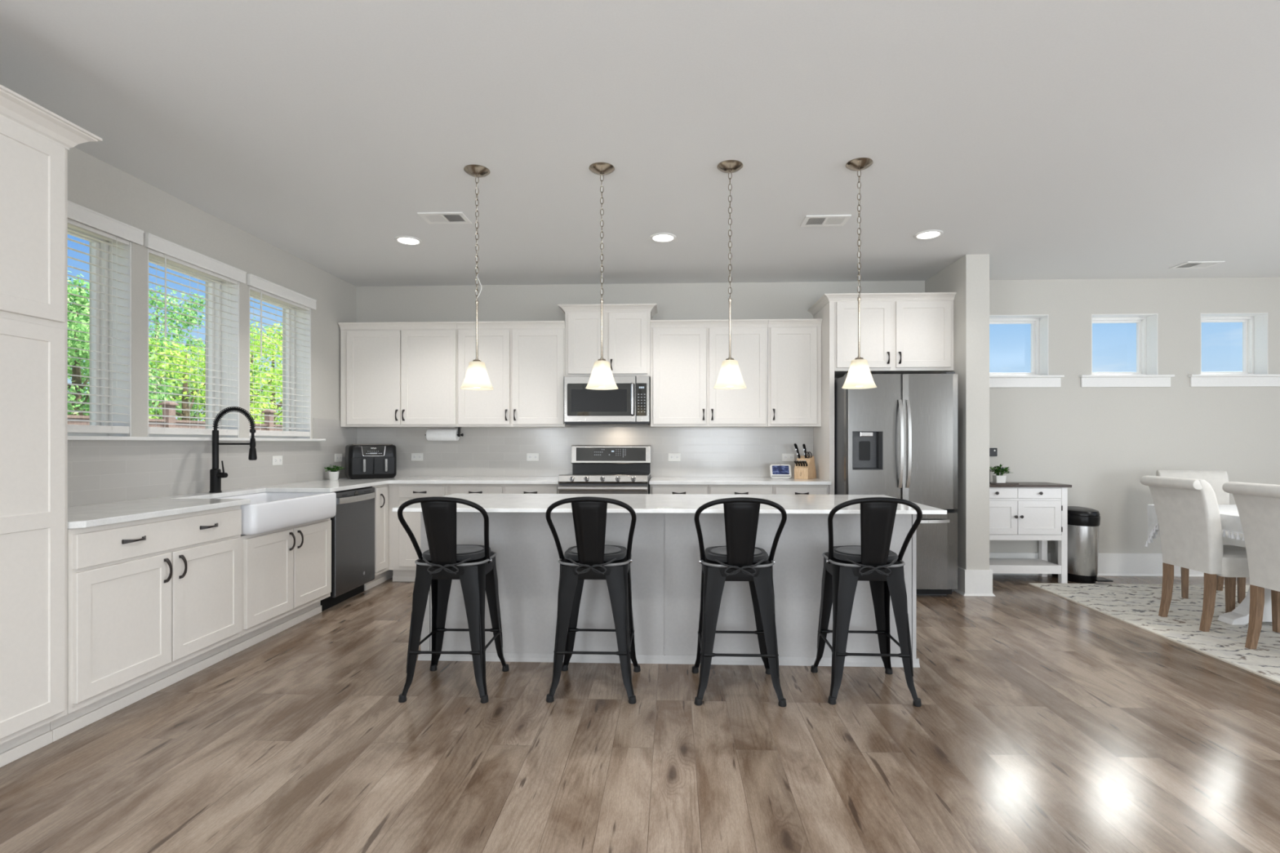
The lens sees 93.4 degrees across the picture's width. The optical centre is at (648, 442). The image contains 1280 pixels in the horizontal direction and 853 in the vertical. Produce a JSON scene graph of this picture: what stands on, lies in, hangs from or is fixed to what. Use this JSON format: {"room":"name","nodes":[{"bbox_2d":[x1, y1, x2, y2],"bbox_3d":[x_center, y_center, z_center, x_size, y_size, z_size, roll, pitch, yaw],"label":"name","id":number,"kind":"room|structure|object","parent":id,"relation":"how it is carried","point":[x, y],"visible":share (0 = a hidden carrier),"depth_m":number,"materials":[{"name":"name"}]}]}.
{"room":"kitchen","nodes":[
{"label":"kitchen","id":0,"kind":"room"},
{"bbox_2d":[67,146,355,506],"bbox_3d":[-3.156,-0.145,1.072,0.250,2.750,10.100,0,0,2],"label":"wall","id":1,"kind":"structure","parent":0,"point":[95,184],"depth_m":4.03,"materials":[{"name":"paint"}]},
{"bbox_2d":[67,226,131,436],"bbox_3d":[-3.051,-0.605,3.059,0.188,1.140,0.750,0,0,2],"label":"window","id":2,"kind":"structure","parent":1,"relation":"in","point":[127,254],"depth_m":3.42,"materials":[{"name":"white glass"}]},
{"bbox_2d":[67,200,143,433],"bbox_3d":[-2.967,-0.635,3.064,0.087,1.169,0.823,0,0,2],"label":"window blind","id":3,"kind":"object","parent":2,"relation":"attached to","point":[81,218],"visible":0.56,"depth_m":3.26,"materials":[{"name":"white plastic"}]},
{"bbox_2d":[147,248,239,437],"bbox_3d":[-3.018,-0.605,3.913,0.188,1.140,0.750,0,0,2],"label":"window","id":4,"kind":"structure","parent":1,"relation":"in","point":[236,291],"depth_m":4.27,"materials":[{"name":"clear glass"}]},
{"bbox_2d":[143,232,246,435],"bbox_3d":[-2.935,-0.635,3.910,0.087,1.169,0.806,0,0,2],"label":"window blind","id":5,"kind":"object","parent":4,"relation":"attached to","point":[160,248],"visible":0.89,"depth_m":3.87,"materials":[{"name":"white plastic"}]},
{"bbox_2d":[67,435,325,440],"bbox_3d":[-3.014,-0.024,3.871,0.320,0.021,2.735,0,0,2],"label":"trim","id":6,"kind":"structure","parent":1,"relation":"attached to","point":[69,437],"depth_m":3.62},
{"bbox_2d":[67,417,356,506],"bbox_3d":[-2.907,0.058,4.179,0.010,0.535,3.360,0,0,2],"label":"tiled wall","id":7,"kind":"structure","parent":1,"relation":"attached to","point":[100,471],"depth_m":3.78,"materials":[{"name":"tile"}]},
{"bbox_2d":[272,455,282,465],"bbox_3d":[-2.879,0.138,4.677,0.007,0.073,0.116,0,0,2],"label":"electrical outlet","id":8,"kind":"object","parent":7,"relation":"attached to","point":[277,460],"visible":1,"depth_m":4.68,"materials":[{"name":"white plastic"}]},
{"bbox_2d":[274,457,281,462],"bbox_3d":[-2.877,0.138,4.677,0.002,0.034,0.089,0,0,2],"label":"receptacle","id":9,"kind":"object","parent":8,"relation":"attached to","point":[276,460],"depth_m":4.68,"materials":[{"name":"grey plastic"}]},
{"bbox_2d":[334,453,342,462],"bbox_3d":[-2.846,0.138,5.533,0.007,0.073,0.116,0,0,2],"label":"electrical outlet","id":10,"kind":"object","parent":7,"relation":"attached to","point":[338,457],"visible":1,"depth_m":5.52,"materials":[{"name":"white plastic"}]},
{"bbox_2d":[249,291,311,438],"bbox_3d":[-2.986,-0.605,4.763,0.188,1.140,0.750,0,0,2],"label":"window","id":11,"kind":"structure","parent":1,"relation":"in","point":[307,322],"depth_m":5.13,"materials":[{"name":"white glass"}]},
{"bbox_2d":[246,273,316,436],"bbox_3d":[-2.902,-0.635,4.760,0.087,1.169,0.806,0,0,2],"label":"window blind","id":12,"kind":"object","parent":11,"relation":"attached to","point":[261,286],"visible":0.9,"depth_m":4.72,"materials":[{"name":"white plastic"}]},
{"bbox_2d":[0,0,1279,286],"bbox_3d":[1.935,-1.570,0.877,10.600,0.100,10.300,0,0,2],"label":"ceiling","id":13,"kind":"structure","parent":0,"point":[1046,139],"depth_m":2.91,"materials":[{"name":"paint"}]},
{"bbox_2d":[394,235,422,245],"bbox_3d":[-1.805,-1.515,4.527,0.196,0.008,0.196,0,0,2],"label":"recessed light","id":14,"kind":"object","parent":13,"relation":"in","point":[406,240],"visible":1,"depth_m":4.52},
{"bbox_2d":[417,211,471,224],"bbox_3d":[-1.375,-1.515,4.071,0.300,0.008,0.196,0,0,2],"label":"ceiling vent","id":15,"kind":"object","parent":13,"relation":"in","point":[431,218],"visible":1,"depth_m":4.06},
{"bbox_2d":[460,164,493,390],"bbox_3d":[-0.959,-0.910,3.364,0.182,1.220,0.182,0,0,2],"label":"pendant light","id":16,"kind":"object","parent":13,"relation":"hanging from","point":[477,378],"visible":1,"depth_m":3.34,"materials":[{"name":"glass"}]},
{"bbox_2d":[585,162,617,390],"bbox_3d":[-0.260,-0.910,3.337,0.182,1.220,0.182,0,0,2],"label":"pendant light","id":17,"kind":"object","parent":13,"relation":"hanging from","point":[602,378],"visible":1,"depth_m":3.31,"materials":[{"name":"glass"}]},
{"bbox_2d":[649,232,676,242],"bbox_3d":[0.105,-1.515,4.464,0.196,0.008,0.196,0,0,2],"label":"recessed light","id":18,"kind":"object","parent":13,"relation":"in","point":[661,237],"visible":1,"depth_m":4.45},
{"bbox_2d":[713,160,746,389],"bbox_3d":[0.445,-0.910,3.310,0.182,1.220,0.182,0,0,2],"label":"pendant light","id":19,"kind":"object","parent":13,"relation":"hanging from","point":[730,377],"visible":1,"depth_m":3.28,"materials":[{"name":"glass"}]},
{"bbox_2d":[800,214,851,226],"bbox_3d":[1.204,-1.515,4.122,0.300,0.008,0.196,0,0,2],"label":"ceiling vent","id":20,"kind":"object","parent":13,"relation":"in","point":[828,220],"visible":1,"depth_m":4.11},
{"bbox_2d":[841,157,876,389],"bbox_3d":[1.145,-0.910,3.284,0.182,1.220,0.182,0,0,2],"label":"pendant light","id":21,"kind":"object","parent":13,"relation":"hanging from","point":[859,376],"visible":1,"depth_m":3.26,"materials":[{"name":"glass"}]},
{"bbox_2d":[913,229,943,239],"bbox_3d":[2.039,-1.515,4.400,0.196,0.008,0.196,0,0,2],"label":"recessed light","id":22,"kind":"object","parent":13,"relation":"in","point":[927,234],"visible":1,"depth_m":4.39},
{"bbox_2d":[1168,261,1225,269],"bbox_3d":[4.670,-1.515,5.145,0.300,0.008,0.196,0,0,2],"label":"ceiling vent","id":23,"kind":"object","parent":13,"relation":"in","point":[1189,264],"visible":1,"depth_m":5.13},
{"bbox_2d":[0,574,1279,852],"bbox_3d":[1.935,1.280,0.877,10.600,0.100,10.300,0,0,2],"label":"floor","id":24,"kind":"structure","parent":0,"point":[1046,722],"depth_m":2.38,"materials":[{"name":"brown wood"}]},
{"bbox_2d":[0,84,102,767],"bbox_3d":[-2.659,-0.026,2.003,0.666,2.512,1.109,0,0,2],"label":"pantry cabinet","id":25,"kind":"object","parent":24,"relation":"on","point":[35,141],"visible":1,"depth_m":2.33,"materials":[{"name":"white wood"}]},
{"bbox_2d":[49,505,241,742],"bbox_3d":[-2.633,0.793,2.979,0.644,0.874,0.991,0,0,2],"label":"base cabinet","id":26,"kind":"object","parent":24,"relation":"on","point":[155,603],"visible":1,"depth_m":2.83,"materials":[{"name":"white wood"}]},
{"bbox_2d":[67,475,559,528],"bbox_3d":[-1.856,0.340,4.137,2.093,0.030,3.364,0,0,2],"label":"countertop","id":27,"kind":"structure","parent":26,"relation":"on","point":[112,513],"depth_m":3.47,"materials":[{"name":"white stone"}]},
{"bbox_2d":[208,406,257,493],"bbox_3d":[-2.716,0.044,3.942,0.308,0.563,0.068,0,0,2],"label":"kitchen faucet","id":28,"kind":"object","parent":27,"relation":"on","point":[215,474],"visible":1,"depth_m":3.93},
{"bbox_2d":[214,492,336,535],"bbox_3d":[-2.522,0.447,3.922,0.530,0.182,0.872,0,0,2],"label":"farmhouse sink","id":29,"kind":"object","parent":27,"relation":"in","point":[267,512],"visible":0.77,"depth_m":3.87,"materials":[{"name":"ceramic"}]},
{"bbox_2d":[324,464,344,479],"bbox_3d":[-2.758,0.257,5.271,0.180,0.135,0.142,0,0,2],"label":"potted plant","id":30,"kind":"object","parent":27,"relation":"on","point":[333,475],"visible":1,"depth_m":5.25,"materials":[{"name":"green plant"}]},
{"bbox_2d":[345,444,396,479],"bbox_3d":[-2.550,0.169,5.537,0.404,0.313,0.342,0,0,-33],"label":"air fryer","id":31,"kind":"object","parent":27,"relation":"on","point":[362,461],"visible":1,"depth_m":5.42,"materials":[{"name":"black plastic"}]},
{"bbox_2d":[227,518,331,656],"bbox_3d":[-2.596,0.800,3.931,0.644,0.860,0.909,0,0,2],"label":"base cabinet","id":32,"kind":"object","parent":24,"relation":"on","point":[286,572],"visible":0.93,"depth_m":3.83,"materials":[{"name":"white wood"}]},
{"bbox_2d":[320,486,375,611],"bbox_3d":[-2.529,0.796,4.700,0.586,0.868,0.610,0,0,2],"label":"dishwasher","id":33,"kind":"object","parent":24,"relation":"on","point":[353,525],"visible":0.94,"depth_m":4.63,"materials":[{"name":"metal"}]},
{"bbox_2d":[364,484,392,591],"bbox_3d":[-2.539,0.793,5.427,0.644,0.874,0.828,0,0,2],"label":"base cabinet","id":34,"kind":"object","parent":24,"relation":"on","point":[382,573],"visible":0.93,"depth_m":5.12,"materials":[{"name":"white wood"}]},
{"bbox_2d":[388,484,448,582],"bbox_3d":[-2.002,0.793,5.518,0.524,0.874,0.616,0,0,2],"label":"base cabinet","id":35,"kind":"object","parent":24,"relation":"on","point":[402,555],"visible":0.45,"depth_m":5.25,"materials":[{"name":"white wood"}]},
{"bbox_2d":[397,496,509,703],"bbox_3d":[-0.973,0.739,3.025,0.431,0.981,0.503,0,0,1],"label":"bar stool","id":36,"kind":"object","parent":24,"relation":"on","point":[478,577],"visible":0.99,"depth_m":2.89,"materials":[{"name":"black metal"}]},
{"bbox_2d":[422,544,490,574],"bbox_3d":[-0.973,0.581,3.033,0.308,0.088,0.366,0,0,1],"label":"seat cushion","id":37,"kind":"object","parent":36,"relation":"on","point":[464,553],"visible":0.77,"depth_m":2.94,"materials":[{"name":"black fabric"}]},
{"bbox_2d":[448,484,559,494],"bbox_3d":[-1.251,0.793,5.489,0.976,0.874,0.616,0,0,2],"label":"base cabinet","id":38,"kind":"object","parent":24,"relation":"on","point":[452,488],"visible":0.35,"depth_m":5.22,"materials":[{"name":"white wood"}]},
{"bbox_2d":[545,496,640,704],"bbox_3d":[-0.269,0.739,3.021,0.431,0.981,0.503,0,0,2],"label":"bar stool","id":39,"kind":"object","parent":24,"relation":"on","point":[588,513],"visible":0.96,"depth_m":2.88,"materials":[{"name":"black metal"}]},
{"bbox_2d":[564,545,626,574],"bbox_3d":[-0.268,0.581,3.029,0.308,0.088,0.366,0,0,2],"label":"seat cushion","id":40,"kind":"object","parent":39,"relation":"on","point":[611,553],"visible":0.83,"depth_m":2.94,"materials":[{"name":"black fabric"}]},
{"bbox_2d":[557,444,650,493],"bbox_3d":[-0.375,0.627,5.398,0.758,1.206,0.728,0,0,2],"label":"range","id":41,"kind":"object","parent":24,"relation":"on","point":[596,468],"visible":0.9,"depth_m":5.69,"materials":[{"name":"grey metal"}]},
{"bbox_2d":[564,472,650,476],"bbox_3d":[-0.374,0.289,5.401,0.758,0.011,0.615,0,0,2],"label":"cooktop","id":42,"kind":"object","parent":41,"relation":"in","point":[571,474],"depth_m":5.36,"materials":[{"name":"black metal"}]},
{"bbox_2d":[417,511,919,667],"bbox_3d":[0.099,0.793,3.643,2.793,0.873,0.581,0,0,2],"label":"kitchen island","id":43,"kind":"object","parent":24,"relation":"on","point":[665,567],"visible":0.41,"depth_m":3.37,"materials":[{"name":"wood"}]},
{"bbox_2d":[391,493,946,514],"bbox_3d":[0.097,0.346,3.496,2.806,0.020,0.895,0,0,2],"label":"island countertop","id":44,"kind":"structure","parent":43,"relation":"on","point":[491,503],"depth_m":3.35,"materials":[{"name":"white stone"}]},
{"bbox_2d":[649,484,708,494],"bbox_3d":[0.268,0.793,5.431,0.500,0.874,0.616,0,0,2],"label":"base cabinet","id":45,"kind":"object","parent":24,"relation":"on","point":[654,489],"visible":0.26,"depth_m":5.16,"materials":[{"name":"white wood"}]},
{"bbox_2d":[691,497,786,706],"bbox_3d":[0.435,0.739,2.989,0.431,0.981,0.503,0,0,2],"label":"bar stool","id":46,"kind":"object","parent":24,"relation":"on","point":[741,514],"visible":0.94,"depth_m":2.85,"materials":[{"name":"black metal"}]},
{"bbox_2d":[704,546,768,576],"bbox_3d":[0.435,0.581,2.997,0.308,0.088,0.366,0,0,2],"label":"seat cushion","id":47,"kind":"object","parent":46,"relation":"on","point":[715,553],"visible":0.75,"depth_m":2.91,"materials":[{"name":"black fabric"}]},
{"bbox_2d":[708,484,773,494],"bbox_3d":[0.794,0.793,5.410,0.548,0.874,0.616,0,0,2],"label":"base cabinet","id":48,"kind":"object","parent":24,"relation":"on","point":[713,489],"visible":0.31,"depth_m":5.14,"materials":[{"name":"white wood"}]},
{"bbox_2d":[648,476,831,484],"bbox_3d":[0.776,0.340,5.397,1.528,0.030,0.645,0,0,2],"label":"countertop","id":49,"kind":"structure","parent":48,"relation":"on","point":[654,480],"depth_m":5.10,"materials":[{"name":"white stone"}]},
{"bbox_2d":[769,464,791,478],"bbox_3d":[1.196,0.262,5.486,0.188,0.126,0.078,0,0,2],"label":"smart display","id":50,"kind":"object","parent":49,"relation":"on","point":[777,471],"visible":1,"depth_m":5.47,"materials":[{"name":"white plastic"}]},
{"bbox_2d":[794,455,816,479],"bbox_3d":[1.418,0.222,5.467,0.128,0.206,0.220,0,0,35],"label":"knife block","id":51,"kind":"object","parent":49,"relation":"on","point":[808,472],"visible":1,"depth_m":5.40,"materials":[{"name":"brown wood"}]},
{"bbox_2d":[793,443,800,458],"bbox_3d":[1.339,0.079,5.450,0.080,0.147,0.025,0,0,-30],"label":"kitchen knife","id":52,"kind":"object","parent":51,"relation":"in","point":[794,444],"visible":1,"depth_m":5.44,"materials":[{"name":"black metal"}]},
{"bbox_2d":[773,484,828,494],"bbox_3d":[1.304,0.793,5.391,0.470,0.874,0.616,0,0,2],"label":"base cabinet","id":53,"kind":"object","parent":24,"relation":"on","point":[777,489],"visible":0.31,"depth_m":5.12,"materials":[{"name":"white wood"}]},
{"bbox_2d":[813,302,834,494],"bbox_3d":[1.564,0.017,5.406,0.041,2.426,0.584,0,0,2],"label":"panel","id":54,"kind":"object","parent":24,"relation":"on","point":[823,435],"visible":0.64,"depth_m":5.21,"materials":[{"name":"wood"}]},
{"bbox_2d":[810,497,922,706],"bbox_3d":[1.070,0.739,2.994,0.431,0.981,0.503,0,0,3],"label":"bar stool","id":55,"kind":"object","parent":24,"relation":"on","point":[840,578],"visible":0.97,"depth_m":2.86,"materials":[{"name":"black metal"}]},
{"bbox_2d":[833,545,897,576],"bbox_3d":[1.070,0.581,3.002,0.308,0.088,0.366,0,0,3],"label":"seat cushion","id":56,"kind":"object","parent":55,"relation":"on","point":[852,553],"visible":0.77,"depth_m":2.91,"materials":[{"name":"black fabric"}]},
{"bbox_2d":[834,372,957,595],"bbox_3d":[2.023,0.335,5.171,0.876,1.790,0.911,0,0,2],"label":"refrigerator","id":57,"kind":"object","parent":24,"relation":"on","point":[897,437],"visible":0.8,"depth_m":4.78,"materials":[{"name":"grey metal"}]},
{"bbox_2d":[989,482,1071,583],"bbox_3d":[3.228,0.798,5.423,0.892,0.864,0.378,0,0,2],"label":"sideboard","id":58,"kind":"object","parent":24,"relation":"on","point":[1022,511],"visible":0.77,"depth_m":5.26,"materials":[{"name":"white wood"}]},
{"bbox_2d":[989,481,1018,484],"bbox_3d":[3.070,0.362,5.416,0.400,0.008,0.200,0,0,2],"label":"serving tray","id":59,"kind":"object","parent":58,"relation":"on","point":[992,482],"visible":0.46,"depth_m":5.32,"materials":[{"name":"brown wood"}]},
{"bbox_2d":[989,463,1012,483],"bbox_3d":[3.143,0.273,5.416,0.219,0.170,0.147,0,0,2],"label":"potted plant","id":60,"kind":"object","parent":59,"relation":"on","point":[997,478],"visible":0.98,"depth_m":5.38,"materials":[{"name":"green plant"}]},
{"bbox_2d":[989,558,1061,573],"bbox_3d":[3.226,1.109,5.430,0.748,0.073,0.322,0,0,2],"label":"shelf","id":61,"kind":"object","parent":58,"relation":"attached to","point":[998,566],"depth_m":5.27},
{"bbox_2d":[1049,506,1113,583],"bbox_3d":[3.840,0.907,5.369,0.310,0.645,0.385,0,0,2],"label":"step trash can","id":62,"kind":"object","parent":24,"relation":"on","point":[1083,523],"visible":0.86,"depth_m":5.25,"materials":[{"name":"silver metal"}]},
{"bbox_2d":[1028,582,1279,683],"bbox_3d":[4.492,1.226,3.616,2.500,0.008,3.170,0,0,2],"label":"area rug","id":63,"kind":"object","parent":24,"relation":"on","point":[1137,605],"visible":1,"depth_m":4.18,"materials":[{"name":"fabric"}]},
{"bbox_2d":[1155,469,1245,603],"bbox_3d":[4.480,0.727,4.893,0.450,0.988,0.635,0,0,28],"label":"dining chair","id":64,"kind":"object","parent":63,"relation":"on","point":[1216,478],"visible":0.3,"depth_m":4.96,"materials":[{"name":"grey fabric"}]},
{"bbox_2d":[1139,475,1279,632],"bbox_3d":[3.804,0.727,4.067,0.635,0.988,0.450,0,0,2],"label":"dining chair","id":65,"kind":"object","parent":63,"relation":"on","point":[1187,509],"visible":0.97,"depth_m":3.98,"materials":[{"name":"grey fabric"}]},
{"bbox_2d":[1217,586,1271,625],"bbox_3d":[4.171,0.844,3.598,0.910,0.754,1.810,0,0,2],"label":"table base","id":66,"kind":"object","parent":63,"relation":"on","point":[1239,615],"visible":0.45,"depth_m":4.04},
{"bbox_2d":[1145,504,1244,546],"bbox_3d":[4.171,0.622,3.600,0.990,0.318,1.890,0,0,2],"label":"tablecloth","id":67,"kind":"object","parent":66,"relation":"on","point":[1230,520],"visible":0.26,"depth_m":4.01,"materials":[{"name":"fabric"}]},
{"bbox_2d":[1222,481,1279,648],"bbox_3d":[3.763,0.727,3.408,0.635,0.988,0.450,0,0,2],"label":"dining chair","id":68,"kind":"object","parent":63,"relation":"on","point":[1258,504],"visible":1,"depth_m":3.52,"materials":[{"name":"grey fabric"}]},
{"bbox_2d":[355,277,1279,553],"bbox_3d":[2.238,-0.145,5.784,10.170,2.750,0.220,0,0,2],"label":"wall","id":69,"kind":"structure","parent":0,"point":[1100,442],"depth_m":5.60,"materials":[{"name":"paint"}]},
{"bbox_2d":[337,321,465,427],"bbox_3d":[-2.293,-0.623,5.668,1.093,0.954,0.358,0,0,2],"label":"upper cabinet","id":70,"kind":"object","parent":69,"relation":"attached to","point":[397,374],"visible":0.99,"depth_m":5.52,"materials":[{"name":"white wood"}]},
{"bbox_2d":[425,426,463,436],"bbox_3d":[-1.929,-0.100,5.678,0.361,0.090,0.060,0,0,2],"label":"paper towel holder","id":71,"kind":"object","parent":70,"relation":"attached to","point":[459,434],"visible":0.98,"depth_m":5.66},
{"bbox_2d":[426,429,459,440],"bbox_3d":[-1.939,-0.073,5.678,0.280,0.110,0.110,0,0,2],"label":"paper towel roll","id":72,"kind":"object","parent":71,"relation":"hanging from","point":[431,434],"visible":0.95,"depth_m":5.63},
{"bbox_2d":[456,320,570,427],"bbox_3d":[-1.251,-0.623,5.628,0.988,0.954,0.358,0,0,2],"label":"upper cabinet","id":73,"kind":"object","parent":69,"relation":"attached to","point":[524,361],"visible":0.97,"depth_m":5.48,"materials":[{"name":"white wood"}]},
{"bbox_2d":[356,426,813,476],"bbox_3d":[-0.648,0.089,5.779,4.403,0.471,0.010,0,0,2],"label":"tiled wall","id":74,"kind":"structure","parent":69,"relation":"attached to","point":[712,451],"depth_m":5.78,"materials":[{"name":"tile"}]},
{"bbox_2d":[411,453,422,460],"bbox_3d":[-2.242,0.138,5.831,0.116,0.073,0.007,0,0,2],"label":"electrical outlet","id":75,"kind":"object","parent":74,"relation":"attached to","point":[415,456],"visible":1,"depth_m":5.83,"materials":[{"name":"white plastic"}]},
{"bbox_2d":[526,453,538,461],"bbox_3d":[-1.115,0.138,5.788,0.116,0.073,0.007,0,0,2],"label":"electrical outlet","id":76,"kind":"object","parent":74,"relation":"attached to","point":[530,456],"visible":1,"depth_m":5.79,"materials":[{"name":"white plastic"}]},
{"bbox_2d":[668,453,680,461],"bbox_3d":[0.242,0.138,5.736,0.116,0.073,0.007,0,0,2],"label":"electrical outlet","id":77,"kind":"object","parent":74,"relation":"attached to","point":[672,456],"visible":1,"depth_m":5.74,"materials":[{"name":"white plastic"}]},
{"bbox_2d":[669,455,679,458],"bbox_3d":[0.242,0.138,5.734,0.089,0.034,0.002,0,0,2],"label":"receptacle","id":78,"kind":"object","parent":77,"relation":"attached to","point":[670,456],"depth_m":5.73,"materials":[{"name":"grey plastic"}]},
{"bbox_2d":[782,453,794,461],"bbox_3d":[1.315,0.138,5.695,0.116,0.073,0.007,0,0,2],"label":"electrical outlet","id":79,"kind":"object","parent":74,"relation":"attached to","point":[785,456],"visible":0.95,"depth_m":5.69,"materials":[{"name":"white plastic"}]},
{"bbox_2d":[557,303,657,377],"bbox_3d":[-0.369,-0.921,5.592,0.890,0.647,0.363,0,0,2],"label":"upper cabinet","id":80,"kind":"object","parent":69,"relation":"attached to","point":[626,326],"visible":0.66,"depth_m":5.45,"materials":[{"name":"white wood"}]},
{"bbox_2d":[564,375,650,425],"bbox_3d":[-0.371,-0.380,5.545,0.762,0.433,0.456,0,0,2],"label":"microwave","id":81,"kind":"object","parent":80,"relation":"attached to","point":[629,404],"visible":0.98,"depth_m":5.36,"materials":[{"name":"grey metal"}]},
{"bbox_2d":[650,319,768,427],"bbox_3d":[0.545,-0.623,5.559,1.052,0.954,0.358,0,0,2],"label":"upper cabinet","id":82,"kind":"object","parent":69,"relation":"attached to","point":[687,357],"visible":0.99,"depth_m":5.42,"materials":[{"name":"white wood"}]},
{"bbox_2d":[767,318,822,426],"bbox_3d":[1.309,-0.623,5.529,0.473,0.954,0.358,0,0,2],"label":"upper cabinet","id":83,"kind":"object","parent":69,"relation":"attached to","point":[793,345],"visible":0.99,"depth_m":5.39,"materials":[{"name":"white wood"}]},
{"bbox_2d":[807,292,956,377],"bbox_3d":[2.031,-0.930,5.361,1.088,0.644,0.640,0,0,2],"label":"upper cabinet","id":84,"kind":"object","parent":69,"relation":"attached to","point":[901,333],"visible":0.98,"depth_m":5.08,"materials":[{"name":"white wood"}]},
{"bbox_2d":[989,448,997,456],"bbox_3d":[3.203,0.088,5.627,0.085,0.078,0.019,0,0,2],"label":"wall thermostat","id":85,"kind":"object","parent":69,"relation":"attached to","point":[993,451],"visible":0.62,"depth_m":5.62,"materials":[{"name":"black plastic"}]},
{"bbox_2d":[989,314,1064,387],"bbox_3d":[3.426,-0.855,5.705,0.830,0.679,0.245,0,0,2],"label":"window","id":86,"kind":"structure","parent":69,"relation":"in","point":[1038,377],"depth_m":5.67,"materials":[{"name":"white wood"}]},
{"bbox_2d":[989,552,1204,577],"bbox_3d":[4.995,1.127,5.552,4.443,0.205,0.031,0,0,2],"label":"baseboard","id":87,"kind":"structure","parent":69,"relation":"attached to","point":[1108,564],"depth_m":5.57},
{"bbox_2d":[1079,313,1174,386],"bbox_3d":[4.413,-0.855,5.668,0.830,0.679,0.245,0,0,2],"label":"window","id":88,"kind":"structure","parent":69,"relation":"in","point":[1146,375],"depth_m":5.63,"materials":[{"name":"white wood"}]},
{"bbox_2d":[1187,312,1279,386],"bbox_3d":[5.394,-0.855,5.630,0.830,0.679,0.245,0,0,2],"label":"window","id":89,"kind":"structure","parent":69,"relation":"in","point":[1254,373],"depth_m":5.59,"materials":[{"name":"white wood"}]},
{"bbox_2d":[924,253,989,569],"bbox_3d":[2.667,-0.145,5.259,0.187,2.750,0.795,0,0,2],"label":"wall partition","id":90,"kind":"structure","parent":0,"point":[968,277],"depth_m":4.86,"materials":[{"name":"paint"}]},
{"bbox_2d":[954,566,995,596],"bbox_3d":[2.666,1.127,5.244,0.249,0.205,0.826,0,0,2],"label":"baseboard","id":91,"kind":"structure","parent":90,"relation":"attached to","point":[970,582],"depth_m":4.85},
{"label":"outside","id":92,"kind":"structure","parent":0,"visible":0},
{"bbox_3d":[-21.077,1.480,17.320,36.550,0.200,57.000,0,0,2],"label":"lawn","id":93,"kind":"structure","parent":92,"visible":0},
{"bbox_2d":[67,271,89,415],"bbox_3d":[-12.013,-1.070,12.588,2.682,4.910,2.683,0,0,-16],"label":"tree","id":94,"kind":"object","parent":93,"relation":"on","point":[77,300],"visible":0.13,"depth_m":12.49,"materials":[{"name":"green plant"}]},
{"bbox_2d":[67,324,169,415],"bbox_3d":[-14.937,-0.997,15.451,4.169,5.097,4.344,0,0,-22],"label":"tree","id":95,"kind":"object","parent":93,"relation":"on","point":[68,324],"visible":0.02,"depth_m":15.64,"materials":[{"name":"green plant"}]},
{"bbox_2d":[67,304,177,417],"bbox_3d":[-11.205,-0.666,11.550,3.586,4.104,3.334,0,0,2],"label":"tree","id":96,"kind":"object","parent":93,"relation":"on","point":[81,317],"visible":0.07,"depth_m":11.73,"materials":[{"name":"green plant"}]},
{"bbox_2d":[67,306,193,420],"bbox_3d":[-12.742,-0.986,14.105,3.508,4.742,3.787,0,0,2],"label":"tree","id":97,"kind":"object","parent":93,"relation":"on","point":[160,335],"visible":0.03,"depth_m":14.54,"materials":[{"name":"green plant"}]},
{"bbox_2d":[84,284,205,420],"bbox_3d":[-12.870,-1.332,15.683,2.964,5.432,2.911,0,0,38],"label":"tree","id":98,"kind":"object","parent":93,"relation":"on","point":[159,304],"visible":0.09,"depth_m":15.64,"materials":[{"name":"green plant"}]},
{"bbox_2d":[84,334,256,420],"bbox_3d":[-15.301,-0.988,19.354,4.629,4.853,4.412,0,0,2],"label":"tree","id":99,"kind":"object","parent":93,"relation":"on","point":[182,344],"visible":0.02,"depth_m":19.40,"materials":[{"name":"green plant"}]},
{"bbox_2d":[67,401,282,431],"bbox_3d":[-7.998,0.340,12.359,0.210,2.080,16.088,0,0,2],"label":"wooden fence","id":100,"kind":"object","parent":93,"relation":"on","point":[165,404],"visible":0.07,"depth_m":10.17,"materials":[{"name":"brown wood"}]},
{"bbox_2d":[151,291,263,421],"bbox_3d":[-12.423,-1.436,16.832,2.903,5.640,2.606,0,0,36],"label":"tree","id":101,"kind":"object","parent":93,"relation":"on","point":[194,305],"visible":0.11,"depth_m":16.59,"materials":[{"name":"green plant"}]},
{"bbox_2d":[148,337,273,423],"bbox_3d":[-11.189,-0.588,14.484,3.528,4.009,3.266,0,0,-17],"label":"tree","id":102,"kind":"object","parent":93,"relation":"on","point":[184,354],"visible":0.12,"depth_m":14.22,"materials":[{"name":"green plant"}]},
{"bbox_2d":[176,324,282,424],"bbox_3d":[-11.420,-0.977,17.244,3.444,4.724,3.338,0,0,11],"label":"tree","id":103,"kind":"object","parent":93,"relation":"on","point":[267,382],"visible":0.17,"depth_m":16.81,"materials":[{"name":"green plant"}]},
{"bbox_2d":[249,316,280,417],"bbox_3d":[-15.195,-1.656,22.424,4.102,6.080,4.058,0,0,10],"label":"tree","id":104,"kind":"object","parent":93,"relation":"on","point":[255,335],"visible":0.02,"depth_m":22.36,"materials":[{"name":"green plant"}]},
{"bbox_2d":[249,321,282,424],"bbox_3d":[-11.969,-1.216,18.937,3.426,5.201,3.537,0,0,-8],"label":"tree","id":105,"kind":"object","parent":93,"relation":"on","point":[273,364],"visible":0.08,"depth_m":18.59,"materials":[{"name":"green plant"}]},
{"bbox_2d":[254,320,282,424],"bbox_3d":[-11.375,-1.478,20.740,3.746,5.723,4.369,0,0,2],"label":"tree","id":106,"kind":"object","parent":93,"relation":"on","point":[282,321],"visible":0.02,"depth_m":19.71,"materials":[{"name":"green plant"}]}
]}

